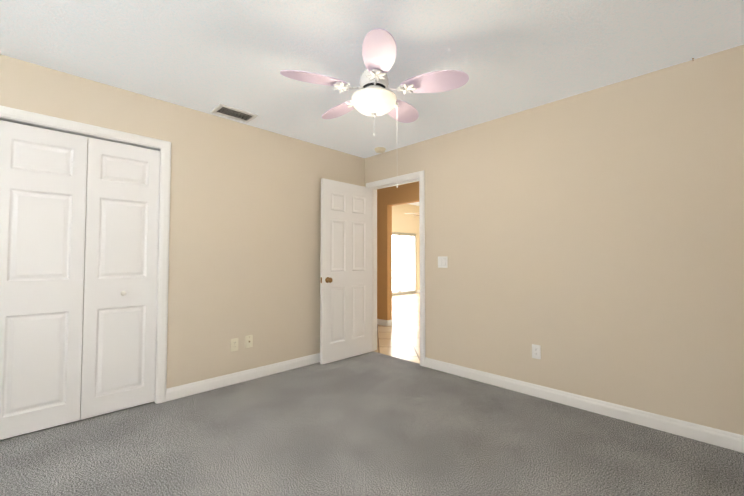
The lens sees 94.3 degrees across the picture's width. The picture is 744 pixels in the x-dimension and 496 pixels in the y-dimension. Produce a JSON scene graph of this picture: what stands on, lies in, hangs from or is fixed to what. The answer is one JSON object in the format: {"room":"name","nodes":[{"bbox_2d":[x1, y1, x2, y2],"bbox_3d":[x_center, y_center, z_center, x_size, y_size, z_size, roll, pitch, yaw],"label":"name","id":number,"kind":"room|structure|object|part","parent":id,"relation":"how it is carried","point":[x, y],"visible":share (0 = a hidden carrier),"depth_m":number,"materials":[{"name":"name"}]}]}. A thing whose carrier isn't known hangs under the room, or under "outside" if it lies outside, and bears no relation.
{"room":"empty bedroom","nodes":[
{"label":"empty bedroom","id":0,"kind":"room"},
{"bbox_2d":[0,54,364,388],"bbox_3d":[-1.700,0.017,2.875,4.420,2.440,0.120,2,-3,-45],"label":"wall","id":1,"kind":"structure","parent":0,"point":[245,233],"depth_m":3.15,"materials":[{"name":"beige paint"}]},
{"bbox_2d":[0,120,87,439],"bbox_3d":[-2.228,0.199,2.314,0.454,2.015,0.032,2,-3,-45],"label":"closet door leaf","id":2,"kind":"structure","parent":1,"relation":"in","point":[43,175],"depth_m":2.31,"materials":[{"name":"white wood"}]},
{"bbox_2d":[0,105,170,403],"bbox_3d":[-2.405,0.183,2.167,1.870,2.060,0.120,2,-3,-45],"label":"door frame","id":3,"kind":"structure","parent":1,"relation":"attached to","point":[74,132],"depth_m":2.72,"materials":[{"name":"white wood"}]},
{"bbox_2d":[80,137,159,419],"bbox_3d":[-1.891,0.209,2.623,0.454,2.015,0.070,2,-3,-45],"label":"closet door leaf","id":4,"kind":"structure","parent":1,"relation":"in","point":[120,294],"depth_m":2.61,"materials":[{"name":"white wood"}]},
{"bbox_2d":[231,338,237,351],"bbox_3d":[-1.268,0.893,3.186,0.070,0.115,0.008,2,-3,-45],"label":"outlet","id":5,"kind":"object","parent":1,"relation":"attached to","point":[234,344],"visible":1,"depth_m":3.18,"materials":[{"name":"beige plastic"}]},
{"bbox_2d":[166,353,319,400],"bbox_3d":[-0.869,1.212,3.558,2.223,0.098,0.030,2,-3,-45],"label":"baseboard","id":6,"kind":"structure","parent":1,"relation":"attached to","point":[172,393],"depth_m":3.19,"materials":[{"name":"white wood"}]},
{"bbox_2d":[245,335,252,347],"bbox_3d":[-1.166,0.889,3.282,0.070,0.115,0.016,2,-3,-45],"label":"outlet plate","id":7,"kind":"object","parent":1,"relation":"attached to","point":[249,341],"visible":1,"depth_m":3.29,"materials":[{"name":"beige plastic"}]},
{"bbox_2d":[0,351,743,495],"bbox_3d":[-0.460,1.246,1.613,4.455,0.100,3.600,2,-3,-45],"label":"floor carpet","id":8,"kind":"object","parent":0,"point":[372,423],"visible":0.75,"depth_m":2.10,"materials":[{"name":"grey carpet"}]},
{"bbox_2d":[0,0,743,157],"bbox_3d":[-0.472,-1.294,1.685,4.420,0.100,3.600,2,-3,-45],"label":"ceiling","id":9,"kind":"structure","parent":0,"point":[509,57],"depth_m":2.13,"materials":[{"name":"white paint"}]},
{"bbox_2d":[211,103,257,122],"bbox_3d":[-1.216,-1.190,3.059,0.330,0.013,0.210,2,-3,-45],"label":"ceiling vent","id":10,"kind":"object","parent":9,"relation":"in","point":[232,112],"visible":1,"depth_m":3.04,"materials":[{"name":"white metal"}]},
{"bbox_2d":[280,28,468,187],"bbox_3d":[-0.001,-0.807,2.295,1.142,0.830,1.122,2,-3,-45],"label":"ceiling fan","id":11,"kind":"object","parent":9,"relation":"hanging from","point":[374,95],"visible":1,"depth_m":2.15,"materials":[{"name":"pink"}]},
{"bbox_3d":[0.014,-0.929,2.262,0.290,0.094,0.290,2,-3,-45],"label":"lamp shade","id":12,"kind":"part","parent":11,"relation":"part of","materials":[{"name":"white glass"}]},
{"bbox_2d":[374,147,385,152],"bbox_3d":[0.094,-1.144,4.053,0.136,0.039,0.136,2,-3,-45],"label":"smoke detector","id":13,"kind":"object","parent":9,"relation":"attached to","point":[379,149],"visible":1,"depth_m":4.01,"materials":[{"name":"beige plastic"}]},
{"bbox_2d":[374,293,419,363],"bbox_3d":[2.648,1.446,7.515,8.285,0.096,7.860,2,-3,-45],"label":"floor","id":14,"kind":"structure","parent":0,"point":[399,338],"depth_m":5.50,"materials":[{"name":"beige tile"}]},
{"bbox_2d":[377,181,418,319],"bbox_3d":[0.695,-0.171,5.622,0.120,3.000,7.620,2,-3,-45],"label":"wall","id":15,"kind":"structure","parent":0,"point":[388,198],"depth_m":6.00,"materials":[{"name":"brown paint"}]},
{"bbox_2d":[377,319,388,325],"bbox_3d":[-0.886,1.329,7.064,0.014,0.098,3.274,2,-3,-45],"label":"baseboard","id":16,"kind":"structure","parent":15,"relation":"attached to","point":[385,322],"depth_m":5.98,"materials":[{"name":"white wood"}]},
{"bbox_2d":[392,204,419,292],"bbox_3d":[-0.053,-0.012,10.337,8.200,3.000,0.120,2,-3,-45],"label":"wall","id":17,"kind":"structure","parent":0,"point":[402,222],"depth_m":11.58,"materials":[{"name":"beige paint"}]},
{"bbox_2d":[392,232,415,295],"bbox_3d":[0.608,0.495,10.961,2.516,2.028,0.085,2,-3,-45],"label":"window","id":18,"kind":"structure","parent":17,"relation":"in","point":[399,234],"depth_m":11.33,"materials":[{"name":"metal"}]},
{"bbox_2d":[365,45,743,434],"bbox_3d":[-0.269,0.077,4.653,0.120,2.440,7.860,2,-3,-45],"label":"wall","id":19,"kind":"structure","parent":0,"point":[591,243],"depth_m":2.56,"materials":[{"name":"beige paint"}]},
{"bbox_2d":[320,178,371,364],"bbox_3d":[-0.278,0.254,4.026,0.774,2.020,0.167,2,-3,-45],"label":"entry door","id":20,"kind":"structure","parent":19,"relation":"in","point":[346,279],"depth_m":3.98,"materials":[{"name":"white wood"}]},
{"bbox_2d":[366,170,424,366],"bbox_3d":[0.292,0.223,4.085,0.156,2.110,0.910,2,-3,-45],"label":"door frame","id":21,"kind":"structure","parent":19,"relation":"attached to","point":[420,175],"depth_m":3.93,"materials":[{"name":"white wood"}]},
{"bbox_2d":[438,256,447,267],"bbox_3d":[0.726,0.145,3.559,0.011,0.116,0.116,2,-3,-45],"label":"light switch","id":22,"kind":"object","parent":19,"relation":"attached to","point":[442,261],"visible":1,"depth_m":3.56,"materials":[{"name":"white plastic"}]},
{"bbox_2d":[532,344,540,358],"bbox_3d":[1.373,0.868,2.887,0.008,0.115,0.070,2,-3,-45],"label":"outlet","id":23,"kind":"object","parent":19,"relation":"attached to","point":[536,351],"visible":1,"depth_m":2.88,"materials":[{"name":"white plastic"}]},
{"bbox_2d":[424,357,743,452],"bbox_3d":[1.408,1.188,2.837,0.014,0.098,2.394,2,-3,-45],"label":"baseboard","id":24,"kind":"structure","parent":19,"relation":"attached to","point":[718,437],"depth_m":2.52,"materials":[{"name":"white wood"}]},
{"label":"outside","id":25,"kind":"structure","parent":0,"visible":0},
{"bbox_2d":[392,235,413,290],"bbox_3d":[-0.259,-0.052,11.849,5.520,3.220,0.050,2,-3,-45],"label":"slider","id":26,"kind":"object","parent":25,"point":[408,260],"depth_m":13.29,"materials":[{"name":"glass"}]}
]}

